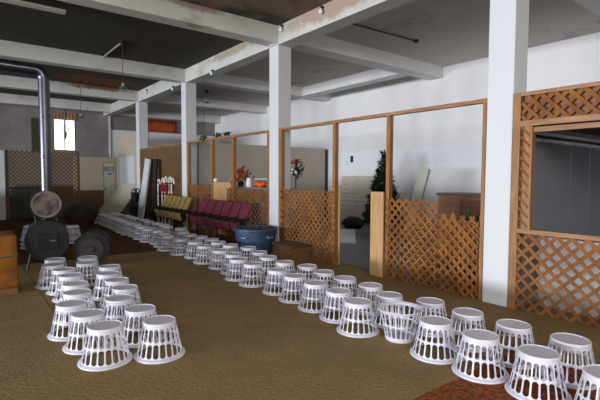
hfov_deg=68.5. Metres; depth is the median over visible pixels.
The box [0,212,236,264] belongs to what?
floor
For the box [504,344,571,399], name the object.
laundry basket
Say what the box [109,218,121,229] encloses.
laundry basket
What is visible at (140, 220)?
laundry basket
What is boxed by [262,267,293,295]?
laundry basket
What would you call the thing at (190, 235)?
laundry basket
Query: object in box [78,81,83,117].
pendant light
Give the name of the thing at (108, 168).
door
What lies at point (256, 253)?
laundry basket
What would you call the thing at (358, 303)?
laundry basket
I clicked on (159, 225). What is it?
laundry basket
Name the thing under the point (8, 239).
cabinet
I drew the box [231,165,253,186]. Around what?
arrangement
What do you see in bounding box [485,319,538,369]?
laundry basket
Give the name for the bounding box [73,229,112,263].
drum
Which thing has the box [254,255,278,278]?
laundry basket
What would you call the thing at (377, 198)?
wall
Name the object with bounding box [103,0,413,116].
beam
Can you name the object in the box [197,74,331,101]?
beam
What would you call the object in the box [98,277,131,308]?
laundry basket
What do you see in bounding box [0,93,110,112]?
beam
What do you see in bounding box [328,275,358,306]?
laundry basket
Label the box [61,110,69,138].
candelabra
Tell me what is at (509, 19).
column
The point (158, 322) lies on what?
laundry basket
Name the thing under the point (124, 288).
laundry basket
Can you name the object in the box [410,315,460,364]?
laundry basket
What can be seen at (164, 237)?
laundry basket
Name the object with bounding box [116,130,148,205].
wall
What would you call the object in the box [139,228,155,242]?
laundry basket
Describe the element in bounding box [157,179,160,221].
cane
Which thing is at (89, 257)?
laundry basket
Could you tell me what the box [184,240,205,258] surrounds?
laundry basket
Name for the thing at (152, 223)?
laundry basket
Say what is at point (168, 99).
beam
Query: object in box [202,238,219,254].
laundry basket
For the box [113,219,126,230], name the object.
laundry basket
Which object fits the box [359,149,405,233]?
tree
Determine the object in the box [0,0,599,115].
ceiling
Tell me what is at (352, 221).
bag
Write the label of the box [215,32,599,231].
wall
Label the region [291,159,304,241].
poinsettia
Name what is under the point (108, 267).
laundry basket
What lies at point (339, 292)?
laundry basket
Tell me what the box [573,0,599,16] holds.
beam
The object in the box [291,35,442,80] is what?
beam
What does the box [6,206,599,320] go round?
floor
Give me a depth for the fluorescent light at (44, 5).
7.65 m
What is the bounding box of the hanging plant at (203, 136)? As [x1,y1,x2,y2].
[200,114,205,142]
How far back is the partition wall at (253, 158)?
14.59 m
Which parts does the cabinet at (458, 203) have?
door, door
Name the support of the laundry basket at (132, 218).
on the floor at (122, 244)
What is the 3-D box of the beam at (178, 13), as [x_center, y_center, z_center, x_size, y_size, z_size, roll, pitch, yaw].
[-12.150,-2.999,0.296,29.300,0.350,0.335,-2,4,-38]
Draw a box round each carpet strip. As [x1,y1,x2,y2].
[0,291,55,323]
[17,265,38,292]
[22,243,351,314]
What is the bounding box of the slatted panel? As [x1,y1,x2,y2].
[340,176,373,224]
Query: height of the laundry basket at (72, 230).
0.314 m
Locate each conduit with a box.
[103,43,120,57]
[352,23,418,43]
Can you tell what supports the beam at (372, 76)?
attached to the ceiling
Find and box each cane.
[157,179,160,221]
[161,178,163,223]
[164,176,167,223]
[168,176,170,225]
[171,178,174,225]
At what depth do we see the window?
19.32 m
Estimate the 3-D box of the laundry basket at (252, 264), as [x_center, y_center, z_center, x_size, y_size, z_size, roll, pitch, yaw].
[-0.692,1.091,6.538,0.443,0.314,0.443,1,3,18]
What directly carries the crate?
on the carpet strip at (156, 274)
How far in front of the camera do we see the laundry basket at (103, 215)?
14.46 m
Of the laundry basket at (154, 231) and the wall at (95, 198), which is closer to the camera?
the laundry basket at (154, 231)
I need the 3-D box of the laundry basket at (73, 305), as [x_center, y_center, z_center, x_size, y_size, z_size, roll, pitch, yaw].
[-2.307,1.196,4.459,0.443,0.314,0.443,2,4,35]
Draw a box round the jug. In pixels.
[246,178,252,186]
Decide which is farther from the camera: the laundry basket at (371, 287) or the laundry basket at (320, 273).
the laundry basket at (320, 273)
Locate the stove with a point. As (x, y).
(47, 236)
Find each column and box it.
[136,102,147,209]
[181,83,196,229]
[269,45,290,250]
[482,0,528,306]
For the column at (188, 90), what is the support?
on the floor at (122, 244)
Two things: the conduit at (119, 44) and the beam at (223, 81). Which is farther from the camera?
the beam at (223, 81)
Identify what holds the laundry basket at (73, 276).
on the carpet strip at (156, 274)
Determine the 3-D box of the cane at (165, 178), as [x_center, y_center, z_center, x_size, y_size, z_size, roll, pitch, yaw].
[-4.206,0.050,13.849,0.054,1.580,0.227,-2,4,-38]
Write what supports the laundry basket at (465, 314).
on the floor at (239, 343)
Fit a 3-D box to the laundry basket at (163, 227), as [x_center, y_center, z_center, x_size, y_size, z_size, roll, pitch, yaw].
[-3.399,0.826,11.299,0.444,0.314,0.444,3,4,37]
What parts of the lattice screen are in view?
post, post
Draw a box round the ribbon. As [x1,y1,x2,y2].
[160,184,166,191]
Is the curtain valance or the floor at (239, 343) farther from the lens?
the curtain valance
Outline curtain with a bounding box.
[148,119,175,132]
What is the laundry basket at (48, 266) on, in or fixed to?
on the carpet strip at (156, 274)
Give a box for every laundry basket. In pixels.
[20,225,28,240]
[35,262,66,289]
[41,257,66,281]
[46,267,75,295]
[47,299,91,341]
[52,272,86,302]
[55,280,95,313]
[56,289,96,325]
[62,308,113,354]
[66,225,80,239]
[67,229,79,243]
[75,255,100,278]
[75,261,102,285]
[77,320,132,370]
[92,271,119,300]
[93,264,122,291]
[95,213,104,222]
[98,214,109,224]
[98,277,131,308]
[101,294,141,333]
[102,215,114,225]
[105,217,117,227]
[105,284,141,318]
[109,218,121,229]
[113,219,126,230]
[116,221,130,232]
[117,304,163,347]
[121,222,135,234]
[128,224,141,236]
[130,217,141,223]
[133,226,150,239]
[134,315,184,363]
[139,219,148,225]
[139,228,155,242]
[143,220,154,232]
[149,230,164,244]
[150,222,161,234]
[153,232,170,247]
[156,224,169,236]
[157,235,177,251]
[161,226,174,238]
[169,238,190,255]
[171,227,188,241]
[175,231,189,245]
[180,233,196,249]
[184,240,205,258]
[192,235,209,251]
[193,244,216,264]
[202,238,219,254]
[207,241,225,259]
[208,248,231,269]
[219,243,239,262]
[220,252,243,274]
[224,257,252,281]
[238,261,267,287]
[240,246,258,263]
[246,250,269,270]
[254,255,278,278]
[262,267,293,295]
[270,260,297,284]
[278,273,310,303]
[292,264,318,290]
[297,280,332,312]
[307,269,336,297]
[319,287,356,323]
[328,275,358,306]
[336,297,378,337]
[355,282,385,315]
[369,291,409,328]
[377,301,422,343]
[408,297,449,337]
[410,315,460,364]
[445,307,489,352]
[451,329,509,383]
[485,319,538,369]
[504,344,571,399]
[538,333,596,389]
[574,364,599,399]
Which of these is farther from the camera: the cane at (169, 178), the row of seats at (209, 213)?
the cane at (169, 178)
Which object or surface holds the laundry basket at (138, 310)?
on the floor at (239, 343)
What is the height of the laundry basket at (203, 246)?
0.314 m
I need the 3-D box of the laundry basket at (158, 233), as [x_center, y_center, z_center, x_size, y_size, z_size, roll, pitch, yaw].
[-3.097,0.898,9.993,0.443,0.314,0.443,3,4,42]
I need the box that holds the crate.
[272,240,310,261]
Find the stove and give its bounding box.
[0,59,69,270]
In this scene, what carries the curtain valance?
attached to the wall at (92, 134)
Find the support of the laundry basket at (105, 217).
on the floor at (122, 244)
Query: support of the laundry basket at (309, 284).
on the floor at (239, 343)
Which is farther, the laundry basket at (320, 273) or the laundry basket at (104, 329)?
the laundry basket at (320, 273)
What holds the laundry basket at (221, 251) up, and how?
on the carpet strip at (156, 274)
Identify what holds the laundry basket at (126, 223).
on the floor at (122, 244)
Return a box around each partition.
[73,156,116,189]
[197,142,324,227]
[508,81,599,329]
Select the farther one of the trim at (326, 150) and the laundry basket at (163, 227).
the trim at (326, 150)
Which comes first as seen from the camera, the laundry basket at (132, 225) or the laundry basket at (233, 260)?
the laundry basket at (233, 260)
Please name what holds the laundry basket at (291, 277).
on the floor at (239, 343)
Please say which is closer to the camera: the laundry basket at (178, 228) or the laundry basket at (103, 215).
the laundry basket at (178, 228)
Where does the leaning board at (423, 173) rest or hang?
on the floor at (358, 254)
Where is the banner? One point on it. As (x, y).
(155, 161)
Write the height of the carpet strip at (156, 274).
0.012 m
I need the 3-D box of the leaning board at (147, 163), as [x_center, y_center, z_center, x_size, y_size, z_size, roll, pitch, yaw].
[-5.434,-0.365,15.372,0.279,2.184,0.722,-2,4,-38]
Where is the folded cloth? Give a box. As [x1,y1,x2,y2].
[254,181,266,187]
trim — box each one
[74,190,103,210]
[108,116,110,156]
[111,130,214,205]
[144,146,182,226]
[325,149,327,217]
[330,146,481,165]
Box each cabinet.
[0,231,17,295]
[9,187,40,220]
[436,192,480,266]
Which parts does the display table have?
leg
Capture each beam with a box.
[0,40,184,82]
[0,75,137,101]
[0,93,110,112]
[58,0,277,46]
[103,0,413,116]
[116,108,220,123]
[150,94,266,113]
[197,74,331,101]
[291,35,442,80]
[303,69,406,96]
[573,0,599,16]
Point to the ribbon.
(162, 187)
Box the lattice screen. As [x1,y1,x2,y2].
[5,149,80,218]
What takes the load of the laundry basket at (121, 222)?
on the floor at (122, 244)
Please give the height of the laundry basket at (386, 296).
0.314 m
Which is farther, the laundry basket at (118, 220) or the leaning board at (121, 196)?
the leaning board at (121, 196)
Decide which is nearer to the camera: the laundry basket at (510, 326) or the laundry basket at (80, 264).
the laundry basket at (510, 326)
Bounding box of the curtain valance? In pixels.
[52,112,76,120]
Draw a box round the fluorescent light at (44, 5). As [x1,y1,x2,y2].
[0,0,67,14]
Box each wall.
[0,103,214,213]
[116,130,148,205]
[140,98,486,300]
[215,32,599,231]
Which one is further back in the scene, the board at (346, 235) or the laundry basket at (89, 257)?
the board at (346, 235)
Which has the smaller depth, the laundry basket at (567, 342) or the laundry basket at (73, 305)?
the laundry basket at (567, 342)
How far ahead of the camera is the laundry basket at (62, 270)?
5.98 m
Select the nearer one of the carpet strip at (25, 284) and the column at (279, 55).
the carpet strip at (25, 284)
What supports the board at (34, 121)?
attached to the wall at (92, 134)
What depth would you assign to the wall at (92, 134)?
19.12 m
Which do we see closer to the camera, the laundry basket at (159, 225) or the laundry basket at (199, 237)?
the laundry basket at (199, 237)
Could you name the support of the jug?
on the display table
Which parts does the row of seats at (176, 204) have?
seat, backrest, seat, backrest, backrest, seat, backrest, seat, backrest, armrest, backrest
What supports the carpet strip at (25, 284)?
on the floor at (358, 254)
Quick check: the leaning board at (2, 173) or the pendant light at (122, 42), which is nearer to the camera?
the pendant light at (122, 42)
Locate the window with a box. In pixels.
[53,119,75,150]
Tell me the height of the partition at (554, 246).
2.600 m
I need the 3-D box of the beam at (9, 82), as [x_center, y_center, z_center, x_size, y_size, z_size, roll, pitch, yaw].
[-17.642,-3.404,7.402,29.300,0.350,0.335,-2,4,-38]
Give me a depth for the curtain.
21.77 m
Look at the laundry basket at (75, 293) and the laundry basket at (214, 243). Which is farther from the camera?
the laundry basket at (214, 243)
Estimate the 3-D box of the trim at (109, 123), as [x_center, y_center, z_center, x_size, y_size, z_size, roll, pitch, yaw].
[-8.772,-2.916,20.318,0.080,1.870,0.060,-2,4,-38]
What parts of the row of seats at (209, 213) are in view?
seat, seat, backrest, seat, backrest, seat, backrest, seat, backrest, seat, backrest, armrest, backrest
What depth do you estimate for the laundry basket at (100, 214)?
14.84 m
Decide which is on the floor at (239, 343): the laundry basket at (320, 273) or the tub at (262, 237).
the laundry basket at (320, 273)
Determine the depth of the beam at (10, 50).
11.25 m
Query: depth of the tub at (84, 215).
13.33 m
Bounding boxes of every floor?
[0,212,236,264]
[0,265,599,399]
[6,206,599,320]
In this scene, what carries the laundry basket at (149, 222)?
on the floor at (122, 244)
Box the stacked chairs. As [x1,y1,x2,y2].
[129,188,139,220]
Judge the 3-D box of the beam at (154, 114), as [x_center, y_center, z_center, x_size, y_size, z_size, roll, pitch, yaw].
[-6.333,-4.114,21.566,5.265,0.350,0.400,-2,4,-38]
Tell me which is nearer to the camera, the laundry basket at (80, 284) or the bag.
the laundry basket at (80, 284)
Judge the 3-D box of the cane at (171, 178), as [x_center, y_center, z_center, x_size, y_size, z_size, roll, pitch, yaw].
[-3.870,0.095,13.415,0.054,1.540,0.227,-2,4,-38]
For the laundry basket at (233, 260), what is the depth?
6.80 m
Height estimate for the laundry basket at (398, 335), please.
0.314 m
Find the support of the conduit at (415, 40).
attached to the ceiling
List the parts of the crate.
lid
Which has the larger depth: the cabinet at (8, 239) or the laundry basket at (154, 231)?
the laundry basket at (154, 231)
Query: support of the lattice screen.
on the floor at (122, 244)
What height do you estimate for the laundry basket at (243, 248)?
0.314 m
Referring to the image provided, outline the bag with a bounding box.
[342,216,362,227]
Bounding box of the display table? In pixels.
[237,186,300,240]
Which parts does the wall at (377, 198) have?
rail, post, lattice panel, post, rail, post, lattice panel, post, post, lattice panel, post, rail, post, lattice panel, lattice panel, lattice panel, post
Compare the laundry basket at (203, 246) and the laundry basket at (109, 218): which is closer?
the laundry basket at (203, 246)
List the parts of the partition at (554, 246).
hatch post, hatch sill, rail, rail, scalloped trim, counter panel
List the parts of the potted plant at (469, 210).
pot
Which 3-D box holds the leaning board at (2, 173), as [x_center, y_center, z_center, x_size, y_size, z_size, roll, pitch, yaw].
[-10.653,-0.528,15.679,0.260,2.480,0.050,-2,4,-38]
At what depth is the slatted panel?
15.11 m
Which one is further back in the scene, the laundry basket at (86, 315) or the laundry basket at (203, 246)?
the laundry basket at (203, 246)
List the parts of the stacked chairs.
seat, frame, backrest, frame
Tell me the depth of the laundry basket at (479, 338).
3.51 m
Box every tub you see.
[62,203,99,227]
[233,225,277,256]
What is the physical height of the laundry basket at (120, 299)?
0.314 m
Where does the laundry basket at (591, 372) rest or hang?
on the floor at (239, 343)
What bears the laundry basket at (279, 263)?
on the floor at (239, 343)
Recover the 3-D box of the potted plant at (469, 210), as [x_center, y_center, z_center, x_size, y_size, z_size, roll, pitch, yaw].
[2.587,0.684,6.471,0.549,1.163,0.870,0,3,4]
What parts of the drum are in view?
plate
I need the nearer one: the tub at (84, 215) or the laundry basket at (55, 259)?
the laundry basket at (55, 259)
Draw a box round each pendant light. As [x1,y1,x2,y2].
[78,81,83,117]
[119,40,127,88]
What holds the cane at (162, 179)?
on the floor at (122, 244)
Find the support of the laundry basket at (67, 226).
on the laundry basket at (72, 230)
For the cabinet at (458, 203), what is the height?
1.310 m
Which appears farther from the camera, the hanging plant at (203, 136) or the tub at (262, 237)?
the hanging plant at (203, 136)
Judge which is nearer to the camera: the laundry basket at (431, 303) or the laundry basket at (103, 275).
the laundry basket at (431, 303)
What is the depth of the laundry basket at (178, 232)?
10.17 m
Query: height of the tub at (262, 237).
0.575 m
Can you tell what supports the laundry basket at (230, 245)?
on the carpet strip at (156, 274)
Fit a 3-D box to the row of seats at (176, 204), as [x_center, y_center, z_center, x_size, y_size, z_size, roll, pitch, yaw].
[-3.772,0.407,12.796,0.533,1.016,2.010,-2,4,-38]
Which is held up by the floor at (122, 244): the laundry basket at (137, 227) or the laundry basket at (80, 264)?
the laundry basket at (137, 227)
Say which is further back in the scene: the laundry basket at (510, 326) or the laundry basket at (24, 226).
the laundry basket at (24, 226)
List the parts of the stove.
leg, fire door, leg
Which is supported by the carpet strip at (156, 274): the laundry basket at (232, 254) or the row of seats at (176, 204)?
the laundry basket at (232, 254)
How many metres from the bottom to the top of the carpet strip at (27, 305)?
0.012 m
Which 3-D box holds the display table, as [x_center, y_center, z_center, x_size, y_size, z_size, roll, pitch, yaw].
[-0.873,0.356,10.859,0.650,1.342,2.100,-2,4,-38]
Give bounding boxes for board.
[0,150,5,219]
[31,118,39,152]
[99,184,136,216]
[138,158,150,218]
[326,229,355,243]
[402,166,430,239]
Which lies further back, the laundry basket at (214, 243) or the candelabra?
the candelabra
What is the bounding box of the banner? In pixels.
[151,159,157,221]
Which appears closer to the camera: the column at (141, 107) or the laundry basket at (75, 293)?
the laundry basket at (75, 293)
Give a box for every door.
[103,162,114,202]
[119,156,134,212]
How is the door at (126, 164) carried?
in the wall at (125, 144)
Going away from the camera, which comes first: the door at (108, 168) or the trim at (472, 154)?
the trim at (472, 154)
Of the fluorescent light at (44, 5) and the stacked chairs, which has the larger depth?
the stacked chairs
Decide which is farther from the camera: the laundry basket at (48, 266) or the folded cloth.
the folded cloth
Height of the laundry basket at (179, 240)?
0.314 m
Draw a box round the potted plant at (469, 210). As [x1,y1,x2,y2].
[462,208,478,288]
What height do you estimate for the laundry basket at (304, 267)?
0.314 m
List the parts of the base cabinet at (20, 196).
door, door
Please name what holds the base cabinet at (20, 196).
on the floor at (122, 244)
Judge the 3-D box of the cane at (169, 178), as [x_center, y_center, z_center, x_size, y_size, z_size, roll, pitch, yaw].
[-4.007,0.063,13.624,0.054,1.580,0.227,-2,4,-38]
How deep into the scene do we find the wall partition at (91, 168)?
19.43 m
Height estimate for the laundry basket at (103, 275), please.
0.314 m

